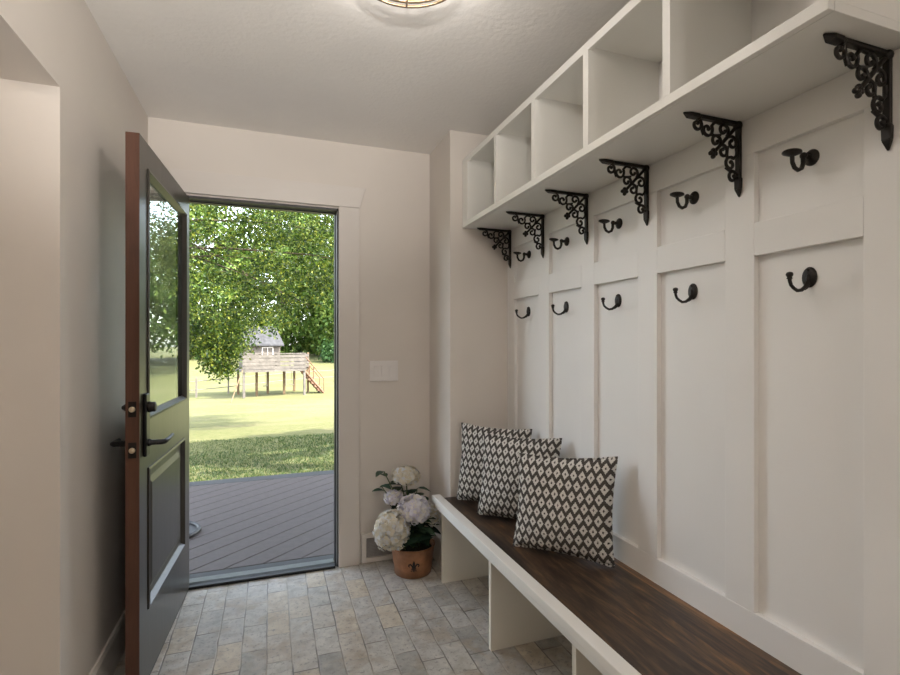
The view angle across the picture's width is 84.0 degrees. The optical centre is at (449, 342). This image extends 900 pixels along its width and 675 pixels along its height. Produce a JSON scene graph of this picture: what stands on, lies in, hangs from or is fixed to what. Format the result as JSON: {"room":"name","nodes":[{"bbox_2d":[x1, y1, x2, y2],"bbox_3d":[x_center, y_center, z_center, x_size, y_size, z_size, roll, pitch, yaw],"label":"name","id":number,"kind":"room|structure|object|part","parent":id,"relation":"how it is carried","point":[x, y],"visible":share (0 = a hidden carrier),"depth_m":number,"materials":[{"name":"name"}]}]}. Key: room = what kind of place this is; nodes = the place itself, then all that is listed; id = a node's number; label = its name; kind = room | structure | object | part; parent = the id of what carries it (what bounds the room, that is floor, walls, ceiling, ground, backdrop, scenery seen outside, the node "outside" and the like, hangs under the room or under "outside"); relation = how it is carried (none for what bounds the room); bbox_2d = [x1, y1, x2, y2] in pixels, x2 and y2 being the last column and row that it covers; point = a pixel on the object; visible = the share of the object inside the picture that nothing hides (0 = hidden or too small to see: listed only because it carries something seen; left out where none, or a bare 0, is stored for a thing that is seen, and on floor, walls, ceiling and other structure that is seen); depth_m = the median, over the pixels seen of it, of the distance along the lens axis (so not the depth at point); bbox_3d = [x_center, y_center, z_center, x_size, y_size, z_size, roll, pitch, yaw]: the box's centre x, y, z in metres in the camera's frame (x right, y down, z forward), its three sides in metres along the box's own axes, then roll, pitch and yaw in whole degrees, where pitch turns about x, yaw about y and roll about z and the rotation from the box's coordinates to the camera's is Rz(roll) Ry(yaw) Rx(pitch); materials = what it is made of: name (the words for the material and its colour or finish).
{"room":"mudroom","nodes":[
{"label":"mudroom","id":0,"kind":"room"},
{"bbox_2d":[0,78,1,674],"bbox_3d":[-1.548,0.065,-0.767,1.968,2.440,4.200,0,0,-20],"label":"wall","id":1,"kind":"structure","parent":0,"point":[0,78],"depth_m":1.44,"materials":[{"name":"paint"}]},
{"bbox_2d":[0,0,147,674],"bbox_3d":[-0.729,0.065,0.071,0.140,2.440,5.225,0,0,-20],"label":"wall","id":2,"kind":"structure","parent":0,"point":[69,105],"depth_m":1.49,"materials":[{"name":"paint"}]},
{"bbox_2d":[89,610,124,674],"bbox_3d":[-1.346,1.215,2.025,0.014,0.140,1.130,0,0,-20],"label":"baseboard","id":3,"kind":"structure","parent":2,"relation":"attached to","point":[108,659],"depth_m":1.94,"materials":[{"name":"paint"}]},
{"bbox_2d":[148,117,429,562],"bbox_3d":[-0.773,0.065,2.875,2.267,2.440,0.085,0,0,-20],"label":"wall","id":4,"kind":"structure","parent":0,"point":[394,210],"depth_m":2.96,"materials":[{"name":"paint"}]},
{"bbox_2d":[110,131,188,674],"bbox_3d":[-1.257,0.264,2.195,0.189,2.038,0.863,0,0,-17],"label":"door","id":5,"kind":"structure","parent":4,"relation":"in","point":[156,406],"depth_m":2.00,"materials":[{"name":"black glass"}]},
{"bbox_3d":[-1.220,0.371,1.865,0.071,0.048,0.106,0,0,-17],"label":"lever handle","id":6,"kind":"part","parent":5,"relation":"part of","materials":[{"name":"black metal"}]},
{"bbox_3d":[-1.137,0.238,1.790,0.026,0.056,0.002,0,0,-17],"label":"latch plate","id":7,"kind":"part","parent":5,"relation":"part of","materials":[{"name":"metal"}]},
{"bbox_3d":[-1.137,0.385,1.790,0.026,0.056,0.002,0,0,-17],"label":"latch plate","id":8,"kind":"part","parent":5,"relation":"part of","materials":[{"name":"metal"}]},
{"bbox_3d":[-1.110,0.371,1.924,0.063,0.028,0.136,0,0,-17],"label":"lever handle","id":9,"kind":"part","parent":5,"relation":"part of","materials":[{"name":"black metal"}]},
{"bbox_3d":[-1.260,0.259,2.197,0.044,2.028,0.843,0,0,-17],"label":"frame","id":10,"kind":"part","parent":5,"relation":"part of","materials":[{"name":"black wood"}]},
{"bbox_3d":[-1.254,0.742,2.191,0.030,0.538,0.622,0,0,-17],"label":"panel","id":11,"kind":"part","parent":5,"relation":"part of","materials":[{"name":"grey wood"}]},
{"bbox_3d":[-1.240,0.742,2.195,0.019,0.538,0.622,0,0,-17],"label":"panel moulding","id":12,"kind":"part","parent":5,"relation":"part of","materials":[{"name":"grey wood"}]},
{"bbox_3d":[-1.257,-0.185,2.203,0.008,0.937,0.657,0,0,-17],"label":"glass pane","id":13,"kind":"part","parent":5,"relation":"part of","materials":[{"name":"clear glass"}]},
{"bbox_3d":[-1.243,-0.185,2.208,0.020,0.947,0.667,0,0,-17],"label":"glass moulding","id":14,"kind":"part","parent":5,"relation":"part of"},
{"bbox_2d":[188,558,334,589],"bbox_3d":[-1.048,1.325,2.796,0.781,0.120,0.168,0,0,-20],"label":"threshold","id":15,"kind":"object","parent":4,"relation":"attached to","point":[278,571],"depth_m":2.75,"materials":[{"name":"grey metal"}]},
{"bbox_2d":[187,195,338,566],"bbox_3d":[-1.043,0.257,2.782,0.823,2.057,0.099,0,0,-20],"label":"trim","id":16,"kind":"structure","parent":4,"relation":"attached to","point":[192,199],"depth_m":2.87,"materials":[{"name":"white wood"}]},
{"bbox_2d":[167,168,365,567],"bbox_3d":[-1.013,0.195,2.725,1.105,2.181,0.036,0,0,-20],"label":"trim","id":17,"kind":"structure","parent":4,"relation":"attached to","point":[348,200],"depth_m":2.87,"materials":[{"name":"paint"}]},
{"bbox_3d":[-1.013,-0.839,2.725,1.105,0.115,0.036,0,0,-20],"label":"head casing","id":18,"kind":"part","parent":17,"relation":"part of","materials":[{"name":"paint"}]},
{"bbox_3d":[-0.583,0.252,2.888,0.117,2.066,0.019,0,0,-20],"label":"casing","id":19,"kind":"part","parent":17,"relation":"part of","materials":[{"name":"paint"}]},
{"bbox_2d":[361,532,392,563],"bbox_3d":[-0.382,1.197,2.959,0.285,0.168,0.020,0,0,-20],"label":"air vent","id":20,"kind":"object","parent":4,"relation":"in","point":[370,552],"visible":0.52,"depth_m":2.92,"materials":[{"name":"metal"}]},
{"bbox_2d":[370,361,397,380],"bbox_3d":[-0.390,0.165,2.961,0.171,0.120,0.011,0,0,-20],"label":"light switch","id":21,"kind":"object","parent":4,"relation":"attached to","point":[379,370],"visible":1,"depth_m":2.96,"materials":[{"name":"plastic"}]},
{"bbox_2d":[113,558,571,674],"bbox_3d":[-0.713,1.325,0.026,4.075,0.080,5.330,0,0,-20],"label":"floor","id":22,"kind":"structure","parent":0,"point":[365,618],"depth_m":2.23,"materials":[{"name":"tile"}]},
{"bbox_2d":[392,538,434,578],"bbox_3d":[-0.209,1.205,2.816,0.250,0.160,0.250,0,0,-20],"label":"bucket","id":23,"kind":"object","parent":22,"relation":"on","point":[416,562],"visible":0.73,"depth_m":2.72,"materials":[{"name":"orange ceramic"}]},
{"bbox_2d":[383,489,402,517],"bbox_3d":[-0.277,0.993,2.787,0.183,0.355,0.199,0,0,13],"label":"stem","id":24,"kind":"object","parent":23,"relation":"on","point":[392,497],"visible":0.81,"depth_m":2.75,"materials":[{"name":"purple plant"}]},
{"bbox_2d":[372,509,417,551],"bbox_3d":[-0.291,1.034,2.709,0.251,0.275,0.232,0,0,-20],"label":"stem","id":25,"kind":"object","parent":23,"relation":"on","point":[389,530],"visible":0.97,"depth_m":2.63,"materials":[{"name":"beige plant"}]},
{"bbox_2d":[372,471,435,547],"bbox_3d":[-0.258,0.940,2.785,0.359,0.453,0.330,0,0,-20],"label":"greenery spray","id":26,"kind":"object","parent":23,"relation":"on","point":[419,538],"visible":0.52,"depth_m":2.74,"materials":[{"name":"plant"}]},
{"bbox_2d":[390,464,420,526],"bbox_3d":[-0.249,0.935,2.836,0.183,0.471,0.222,0,0,7],"label":"flower","id":27,"kind":"object","parent":23,"relation":"on","point":[407,475],"visible":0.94,"depth_m":2.80,"materials":[{"name":"beige plant"}]},
{"bbox_2d":[396,493,431,547],"bbox_3d":[-0.195,0.998,2.743,0.201,0.345,0.195,0,0,-2],"label":"stem","id":28,"kind":"object","parent":23,"relation":"in","point":[415,509],"visible":0.97,"depth_m":2.69,"materials":[{"name":"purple plant"}]},
{"bbox_2d":[418,504,440,545],"bbox_3d":[-0.141,1.037,2.822,0.180,0.268,0.200,0,0,29],"label":"stem","id":29,"kind":"object","parent":23,"relation":"on","point":[434,512],"visible":0.47,"depth_m":2.79,"materials":[{"name":"beige plant"}]},
{"bbox_2d":[432,494,801,674],"bbox_3d":[0.445,1.059,1.877,0.443,0.452,1.995,0,0,-20],"label":"bench","id":30,"kind":"object","parent":22,"relation":"on","point":[617,620],"visible":0.84,"depth_m":1.65,"materials":[{"name":"brown wood"}]},
{"bbox_2d":[456,422,531,500],"bbox_3d":[0.222,0.631,2.577,0.407,0.403,0.156,0,0,30],"label":"cushion","id":31,"kind":"object","parent":30,"relation":"on","point":[471,467],"visible":0.48,"depth_m":2.57,"materials":[{"name":"fabric"}]},
{"bbox_2d":[477,433,561,518],"bbox_3d":[0.319,0.631,2.341,0.408,0.402,0.167,0,0,35],"label":"cushion","id":32,"kind":"object","parent":30,"relation":"on","point":[499,493],"visible":0.62,"depth_m":2.32,"materials":[{"name":"fabric"}]},
{"bbox_2d":[512,453,617,567],"bbox_3d":[0.442,0.631,1.962,0.408,0.402,0.161,0,0,32],"label":"cushion","id":33,"kind":"object","parent":30,"relation":"on","point":[565,505],"visible":1,"depth_m":1.90,"materials":[{"name":"fabric"}]},
{"bbox_2d":[85,0,629,153],"bbox_3d":[-0.738,-1.215,0.095,4.075,0.120,5.475,0,0,-20],"label":"ceiling","id":34,"kind":"structure","parent":0,"point":[372,73],"depth_m":2.04,"materials":[{"name":"white paint"}]},
{"bbox_2d":[378,0,445,8],"bbox_3d":[-0.116,-1.084,1.398,0.351,0.140,0.351,0,0,-20],"label":"ceiling light","id":35,"kind":"object","parent":34,"relation":"attached to","point":[407,2],"visible":1,"depth_m":1.55,"materials":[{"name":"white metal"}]},
{"bbox_2d":[430,130,506,566],"bbox_3d":[0.108,0.065,2.946,0.361,2.440,0.375,0,0,-20],"label":"wall","id":36,"kind":"structure","parent":0,"point":[468,277],"depth_m":2.78,"materials":[{"name":"paint"}]},
{"bbox_2d":[517,0,863,669],"bbox_3d":[1.142,0.065,0.741,0.100,2.440,5.225,0,0,-20],"label":"wall","id":37,"kind":"structure","parent":0,"point":[811,341],"depth_m":1.36,"materials":[{"name":"white paint"}]},
{"bbox_2d":[477,228,511,267],"bbox_3d":[0.244,-0.523,2.749,0.209,0.216,0.025,0,0,-20],"label":"bracket","id":38,"kind":"object","parent":37,"relation":"attached to","point":[485,230],"visible":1,"depth_m":2.76,"materials":[{"name":"brown metal"}]},
{"bbox_2d":[513,251,530,261],"bbox_3d":[0.372,-0.453,2.606,0.092,0.062,0.043,0,0,-20],"label":"coat hook","id":39,"kind":"object","parent":37,"relation":"attached to","point":[528,254],"visible":1,"depth_m":2.60,"materials":[{"name":"brown metal"}]},
{"bbox_3d":[0.376,-0.448,2.607,0.068,0.051,0.017,0,0,-20],"label":"hook arm","id":40,"kind":"part","parent":39,"relation":"part of","materials":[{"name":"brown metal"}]},
{"bbox_2d":[515,307,530,318],"bbox_3d":[0.376,-0.158,2.613,0.080,0.065,0.037,0,0,-20],"label":"coat hook","id":41,"kind":"object","parent":37,"relation":"attached to","point":[528,310],"visible":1,"depth_m":2.61,"materials":[{"name":"brown metal"}]},
{"bbox_3d":[0.377,-0.143,2.613,0.075,0.035,0.012,0,0,-20],"label":"hook arm","id":42,"kind":"part","parent":41,"relation":"part of","materials":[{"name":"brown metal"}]},
{"bbox_3d":[0.409,-0.165,2.624,0.011,0.052,0.037,0,0,-20],"label":"plate","id":43,"kind":"part","parent":41,"relation":"part of","materials":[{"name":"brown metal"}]},
{"bbox_2d":[506,211,544,257],"bbox_3d":[0.364,-0.523,2.414,0.209,0.216,0.025,0,0,-20],"label":"bracket","id":44,"kind":"object","parent":37,"relation":"attached to","point":[525,233],"visible":1,"depth_m":2.43,"materials":[{"name":"brown metal"}]},
{"bbox_2d":[549,237,568,249],"bbox_3d":[0.492,-0.453,2.271,0.092,0.062,0.043,0,0,-20],"label":"coat hook","id":45,"kind":"object","parent":37,"relation":"attached to","point":[565,241],"visible":1,"depth_m":2.27,"materials":[{"name":"brown metal"}]},
{"bbox_3d":[0.496,-0.448,2.272,0.068,0.051,0.017,0,0,-20],"label":"hook arm","id":46,"kind":"part","parent":45,"relation":"part of","materials":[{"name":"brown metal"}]},
{"bbox_3d":[0.530,-0.464,2.284,0.012,0.041,0.038,0,0,-20],"label":"plate","id":47,"kind":"part","parent":45,"relation":"part of","materials":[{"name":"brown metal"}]},
{"bbox_2d":[551,301,568,314],"bbox_3d":[0.496,-0.158,2.277,0.080,0.065,0.037,0,0,-20],"label":"coat hook","id":48,"kind":"object","parent":37,"relation":"attached to","point":[566,305],"visible":1,"depth_m":2.28,"materials":[{"name":"brown metal"}]},
{"bbox_3d":[0.497,-0.143,2.278,0.075,0.035,0.012,0,0,-20],"label":"hook arm","id":49,"kind":"part","parent":48,"relation":"part of","materials":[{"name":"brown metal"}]},
{"bbox_3d":[0.529,-0.165,2.289,0.011,0.052,0.037,0,0,-20],"label":"plate","id":50,"kind":"part","parent":48,"relation":"part of","materials":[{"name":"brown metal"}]},
{"bbox_2d":[545,189,588,243],"bbox_3d":[0.485,-0.523,2.075,0.209,0.216,0.025,0,0,-20],"label":"bracket","id":51,"kind":"object","parent":37,"relation":"attached to","point":[573,195],"visible":1,"depth_m":2.09,"materials":[{"name":"brown metal"}]},
{"bbox_2d":[598,218,622,233],"bbox_3d":[0.615,-0.453,1.928,0.092,0.062,0.043,0,0,-20],"label":"coat hook","id":52,"kind":"object","parent":37,"relation":"attached to","point":[618,223],"visible":1,"depth_m":1.93,"materials":[{"name":"brown metal"}]},
{"bbox_3d":[0.619,-0.448,1.929,0.068,0.051,0.017,0,0,-20],"label":"hook arm","id":53,"kind":"part","parent":52,"relation":"part of","materials":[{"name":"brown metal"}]},
{"bbox_3d":[0.653,-0.464,1.942,0.012,0.041,0.038,0,0,-20],"label":"plate","id":54,"kind":"part","parent":52,"relation":"part of","materials":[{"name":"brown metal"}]},
{"bbox_2d":[601,294,621,309],"bbox_3d":[0.619,-0.158,1.935,0.080,0.065,0.037,0,0,-20],"label":"coat hook","id":55,"kind":"object","parent":37,"relation":"attached to","point":[618,299],"visible":1,"depth_m":1.93,"materials":[{"name":"brown metal"}]},
{"bbox_3d":[0.620,-0.143,1.935,0.075,0.035,0.012,0,0,-20],"label":"hook arm","id":56,"kind":"part","parent":55,"relation":"part of","materials":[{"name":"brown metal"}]},
{"bbox_3d":[0.651,-0.165,1.946,0.011,0.052,0.037,0,0,-20],"label":"plate","id":57,"kind":"part","parent":55,"relation":"part of","materials":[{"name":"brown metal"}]},
{"bbox_2d":[599,159,648,225],"bbox_3d":[0.606,-0.523,1.738,0.209,0.216,0.025,0,0,-20],"label":"bracket","id":58,"kind":"object","parent":37,"relation":"attached to","point":[645,168],"visible":1,"depth_m":1.75,"materials":[{"name":"brown metal"}]},
{"bbox_2d":[462,0,899,229],"bbox_3d":[0.525,-0.812,1.883,0.290,0.370,1.905,0,0,-20],"label":"cubby shelf","id":59,"kind":"object","parent":37,"relation":"attached to","point":[603,102],"visible":0.98,"depth_m":1.55,"materials":[{"name":"white wood"}]},
{"bbox_3d":[0.396,-0.982,1.837,0.016,0.030,1.905,0,0,-20],"label":"rail","id":60,"kind":"part","parent":59,"relation":"part of","materials":[{"name":"white wood"}]},
{"bbox_3d":[0.533,-0.987,1.885,0.273,0.020,1.905,0,0,-20],"label":"shelf","id":61,"kind":"part","parent":59,"relation":"part of","materials":[{"name":"white wood"}]},
{"bbox_2d":[670,191,698,209],"bbox_3d":[0.738,-0.453,1.583,0.092,0.062,0.043,0,0,-20],"label":"coat hook","id":62,"kind":"object","parent":37,"relation":"attached to","point":[693,198],"visible":1,"depth_m":1.58,"materials":[{"name":"brown metal"}]},
{"bbox_3d":[0.742,-0.448,1.585,0.068,0.051,0.017,0,0,-20],"label":"hook arm","id":63,"kind":"part","parent":62,"relation":"part of","materials":[{"name":"brown metal"}]},
{"bbox_3d":[0.776,-0.464,1.597,0.012,0.041,0.038,0,0,-20],"label":"plate","id":64,"kind":"part","parent":62,"relation":"part of","materials":[{"name":"brown metal"}]},
{"bbox_2d":[673,283,697,302],"bbox_3d":[0.742,-0.158,1.590,0.080,0.065,0.037,0,0,-20],"label":"coat hook","id":65,"kind":"object","parent":37,"relation":"attached to","point":[692,290],"visible":1,"depth_m":1.59,"materials":[{"name":"brown metal"}]},
{"bbox_3d":[0.743,-0.143,1.591,0.075,0.035,0.012,0,0,-20],"label":"hook arm","id":66,"kind":"part","parent":65,"relation":"part of","materials":[{"name":"brown metal"}]},
{"bbox_3d":[0.775,-0.165,1.602,0.011,0.052,0.037,0,0,-20],"label":"plate","id":67,"kind":"part","parent":65,"relation":"part of","materials":[{"name":"brown metal"}]},
{"bbox_2d":[507,48,899,674],"bbox_3d":[1.150,0.109,0.545,0.019,1.472,4.850,0,0,-20],"label":"trim","id":68,"kind":"structure","parent":37,"relation":"attached to","point":[874,216],"depth_m":1.40,"materials":[{"name":"white wood"}]},
{"bbox_3d":[0.407,-0.286,2.622,0.019,0.091,0.264,0,0,-20],"label":"rail","id":69,"kind":"part","parent":68,"relation":"part of","materials":[{"name":"white wood"}]},
{"bbox_3d":[0.529,-0.286,2.281,0.019,0.091,0.264,0,0,-20],"label":"rail","id":70,"kind":"part","parent":68,"relation":"part of","materials":[{"name":"white wood"}]},
{"bbox_3d":[0.649,-0.286,1.946,0.019,0.091,0.263,0,0,-20],"label":"rail","id":71,"kind":"part","parent":68,"relation":"part of","materials":[{"name":"white wood"}]},
{"bbox_3d":[0.771,-0.286,1.603,0.019,0.091,0.275,0,0,-20],"label":"rail","id":72,"kind":"part","parent":68,"relation":"part of","materials":[{"name":"white wood"}]},
{"bbox_3d":[1.150,-0.577,0.545,0.019,0.100,4.850,0,0,-20],"label":"rail","id":73,"kind":"part","parent":68,"relation":"part of","materials":[{"name":"white wood"}]},
{"bbox_3d":[1.150,0.796,0.545,0.019,0.098,4.850,0,0,-20],"label":"rail","id":74,"kind":"part","parent":68,"relation":"part of","materials":[{"name":"white wood"}]},
{"bbox_3d":[0.895,-0.286,1.258,0.019,0.091,0.271,0,0,-20],"label":"rail","id":75,"kind":"part","parent":68,"relation":"part of","materials":[{"name":"white wood"}]},
{"bbox_2d":[683,112,742,196],"bbox_3d":[0.731,-0.523,1.390,0.209,0.216,0.025,0,0,-20],"label":"bracket","id":76,"kind":"object","parent":37,"relation":"attached to","point":[699,118],"visible":1,"depth_m":1.40,"materials":[{"name":"brown metal"}]},
{"bbox_2d":[782,148,819,171],"bbox_3d":[0.863,-0.453,1.236,0.092,0.062,0.043,0,0,-20],"label":"coat hook","id":77,"kind":"object","parent":37,"relation":"attached to","point":[811,157],"visible":1,"depth_m":1.24,"materials":[{"name":"brown metal"}]},
{"bbox_3d":[0.867,-0.448,1.238,0.068,0.051,0.017,0,0,-20],"label":"hook arm","id":78,"kind":"part","parent":77,"relation":"part of","materials":[{"name":"brown metal"}]},
{"bbox_3d":[0.900,-0.464,1.250,0.012,0.041,0.038,0,0,-20],"label":"plate","id":79,"kind":"part","parent":77,"relation":"part of","materials":[{"name":"brown metal"}]},
{"bbox_2d":[786,267,817,291],"bbox_3d":[0.867,-0.158,1.243,0.080,0.065,0.037,0,0,-20],"label":"coat hook","id":80,"kind":"object","parent":37,"relation":"attached to","point":[809,276],"visible":1,"depth_m":1.24,"materials":[{"name":"brown metal"}]},
{"bbox_3d":[0.868,-0.143,1.243,0.075,0.035,0.012,0,0,-20],"label":"hook arm","id":81,"kind":"part","parent":80,"relation":"part of","materials":[{"name":"brown metal"}]},
{"bbox_3d":[0.899,-0.165,1.254,0.011,0.052,0.037,0,0,-20],"label":"plate","id":82,"kind":"part","parent":80,"relation":"part of","materials":[{"name":"brown metal"}]},
{"bbox_2d":[823,33,893,150],"bbox_3d":[0.854,-0.523,1.046,0.209,0.216,0.025,0,0,-20],"label":"bracket","id":83,"kind":"object","parent":37,"relation":"attached to","point":[885,103],"visible":1,"depth_m":1.06,"materials":[{"name":"brown metal"}]},
{"label":"outside","id":84,"kind":"structure","parent":0,"visible":0},
{"bbox_2d":[189,350,333,481],"bbox_3d":[-9.994,1.855,72.419,150.000,1.682,136.900,0,0,-20],"label":"lawn","id":85,"kind":"structure","parent":84,"point":[212,415],"depth_m":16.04,"materials":[{"name":"green plant"}]},
{"bbox_2d":[189,204,259,358],"bbox_3d":[-27.008,-8.161,51.758,14.581,20.983,13.904,0,0,-10],"label":"tree","id":86,"kind":"object","parent":85,"relation":"on","point":[195,213],"visible":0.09,"depth_m":50.15,"materials":[{"name":"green plant"}]},
{"bbox_2d":[189,203,333,383],"bbox_3d":[-5.472,-1.687,12.473,9.780,7.795,4.748,0,0,-20],"label":"leafy tree","id":87,"kind":"object","parent":85,"relation":"on","point":[225,338],"visible":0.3,"depth_m":11.93,"materials":[{"name":"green plant"}]},
{"bbox_2d":[189,370,333,397],"bbox_3d":[-9.908,2.180,28.826,1.398,1.200,16.113,0,0,38],"label":"rail fence","id":88,"kind":"object","parent":85,"relation":"on","point":[195,381],"visible":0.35,"depth_m":26.38,"materials":[{"name":"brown wood"}]},
{"bbox_3d":[-12.450,2.240,24.540,0.080,1.050,0.080,0,0,-20],"label":"post","id":89,"kind":"part","parent":88,"relation":"part of","materials":[{"name":"white wood"}]},
{"bbox_3d":[-10.742,1.829,28.073,0.040,0.104,4.102,0,0,25],"label":"rail","id":90,"kind":"part","parent":88,"relation":"part of","materials":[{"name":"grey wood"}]},
{"bbox_3d":[-10.742,2.259,28.073,0.040,0.104,4.102,0,0,25],"label":"rail","id":91,"kind":"part","parent":88,"relation":"part of","materials":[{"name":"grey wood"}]},
{"bbox_2d":[189,470,335,578],"bbox_3d":[-0.969,1.497,4.189,6.200,0.300,2.310,0,0,-20],"label":"deck","id":92,"kind":"object","parent":85,"relation":"on","point":[258,522],"visible":0.16,"depth_m":3.75,"materials":[{"name":"grey wood"}]},
{"bbox_2d":[189,521,200,537],"bbox_3d":[-1.991,1.332,3.547,0.412,0.030,0.583,0,0,-20],"label":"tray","id":93,"kind":"object","parent":92,"relation":"on","point":[194,527],"visible":0.15,"depth_m":3.59,"materials":[{"name":"ceramic"}]},
{"bbox_2d":[221,208,332,354],"bbox_3d":[-20.032,-8.479,58.564,14.594,21.828,14.348,0,0,5],"label":"tree","id":94,"kind":"object","parent":85,"relation":"on","point":[286,348],"visible":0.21,"depth_m":55.59,"materials":[{"name":"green plant"}]},
{"bbox_2d":[230,326,324,402],"bbox_3d":[-8.316,0.935,24.587,4.449,3.600,5.523,0,0,-20],"label":"playhouse","id":95,"kind":"object","parent":85,"relation":"on","point":[267,358],"visible":0.87,"depth_m":25.27,"materials":[{"name":"brown"}]},
{"bbox_3d":[-10.930,2.080,25.797,0.110,1.310,0.110,0,0,-32],"label":"post","id":96,"kind":"part","parent":95,"relation":"part of","materials":[{"name":"brown wood"}]},
{"bbox_3d":[-9.921,1.620,24.070,0.110,2.230,0.110,0,0,-32],"label":"post","id":97,"kind":"part","parent":95,"relation":"part of","materials":[{"name":"grey wood"}]},
{"bbox_3d":[-9.756,2.080,25.230,0.110,1.310,0.110,0,0,-32],"label":"post","id":98,"kind":"part","parent":95,"relation":"part of","materials":[{"name":"brown wood"}]},
{"bbox_3d":[-9.582,2.080,26.278,0.110,1.310,0.110,0,0,-32],"label":"post","id":99,"kind":"part","parent":95,"relation":"part of","materials":[{"name":"brown wood"}]},
{"bbox_3d":[-8.676,0.655,24.757,2.931,0.150,0.653,0,0,-20],"label":"railing","id":100,"kind":"part","parent":95,"relation":"part of","materials":[{"name":"grey wood"}]},
{"bbox_3d":[-8.676,0.840,24.757,2.931,0.150,0.653,0,0,-20],"label":"railing","id":101,"kind":"part","parent":95,"relation":"part of","materials":[{"name":"grey wood"}]},
{"bbox_3d":[-8.676,1.025,24.757,2.990,0.150,0.030,0,0,-32],"label":"railing","id":102,"kind":"part","parent":95,"relation":"part of","materials":[{"name":"grey wood"}]},
{"bbox_3d":[-8.676,1.210,24.757,2.990,0.150,0.030,0,0,-32],"label":"railing","id":103,"kind":"part","parent":95,"relation":"part of","materials":[{"name":"grey wood"}]},
{"bbox_3d":[-8.682,0.525,24.766,3.070,0.040,0.110,0,0,-32],"label":"rail","id":104,"kind":"part","parent":95,"relation":"part of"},
{"bbox_3d":[-8.608,2.080,25.940,0.110,1.310,0.110,0,0,-32],"label":"post","id":105,"kind":"part","parent":95,"relation":"part of","materials":[{"name":"wood"}]},
{"bbox_3d":[-7.454,1.620,25.595,0.110,2.230,0.110,0,0,-32],"label":"post","id":106,"kind":"part","parent":95,"relation":"part of","materials":[{"name":"grey wood"}]},
{"bbox_3d":[-7.582,1.620,26.686,0.100,2.230,0.100,0,0,-32],"label":"post","id":107,"kind":"part","parent":95,"relation":"part of","materials":[{"name":"brown wood"}]},
{"bbox_3d":[-7.333,1.637,26.489,1.257,2.195,0.753,0,0,-20],"label":"handrail","id":108,"kind":"part","parent":95,"relation":"part of","materials":[{"name":"brown wood"}]},
{"bbox_2d":[264,213,332,351],"bbox_3d":[-17.796,-9.738,65.777,13.721,23.515,13.981,0,0,24],"label":"tree","id":109,"kind":"object","parent":85,"relation":"on","point":[296,213],"visible":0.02,"depth_m":62.34,"materials":[{"name":"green plant"}]},
{"bbox_2d":[300,215,333,354],"bbox_3d":[-9.975,-7.123,56.944,14.048,19.277,13.973,0,0,17],"label":"tree","id":110,"kind":"object","parent":85,"relation":"on","point":[326,320],"visible":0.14,"depth_m":53.88,"materials":[{"name":"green plant"}]},
{"bbox_2d":[318,338,333,362],"bbox_3d":[-9.402,0.913,49.661,7.019,2.858,3.426,0,0,-20],"label":"shrub","id":111,"kind":"object","parent":85,"relation":"on","point":[328,354],"visible":0.24,"depth_m":48.68,"materials":[{"name":"green plant"}]}
]}

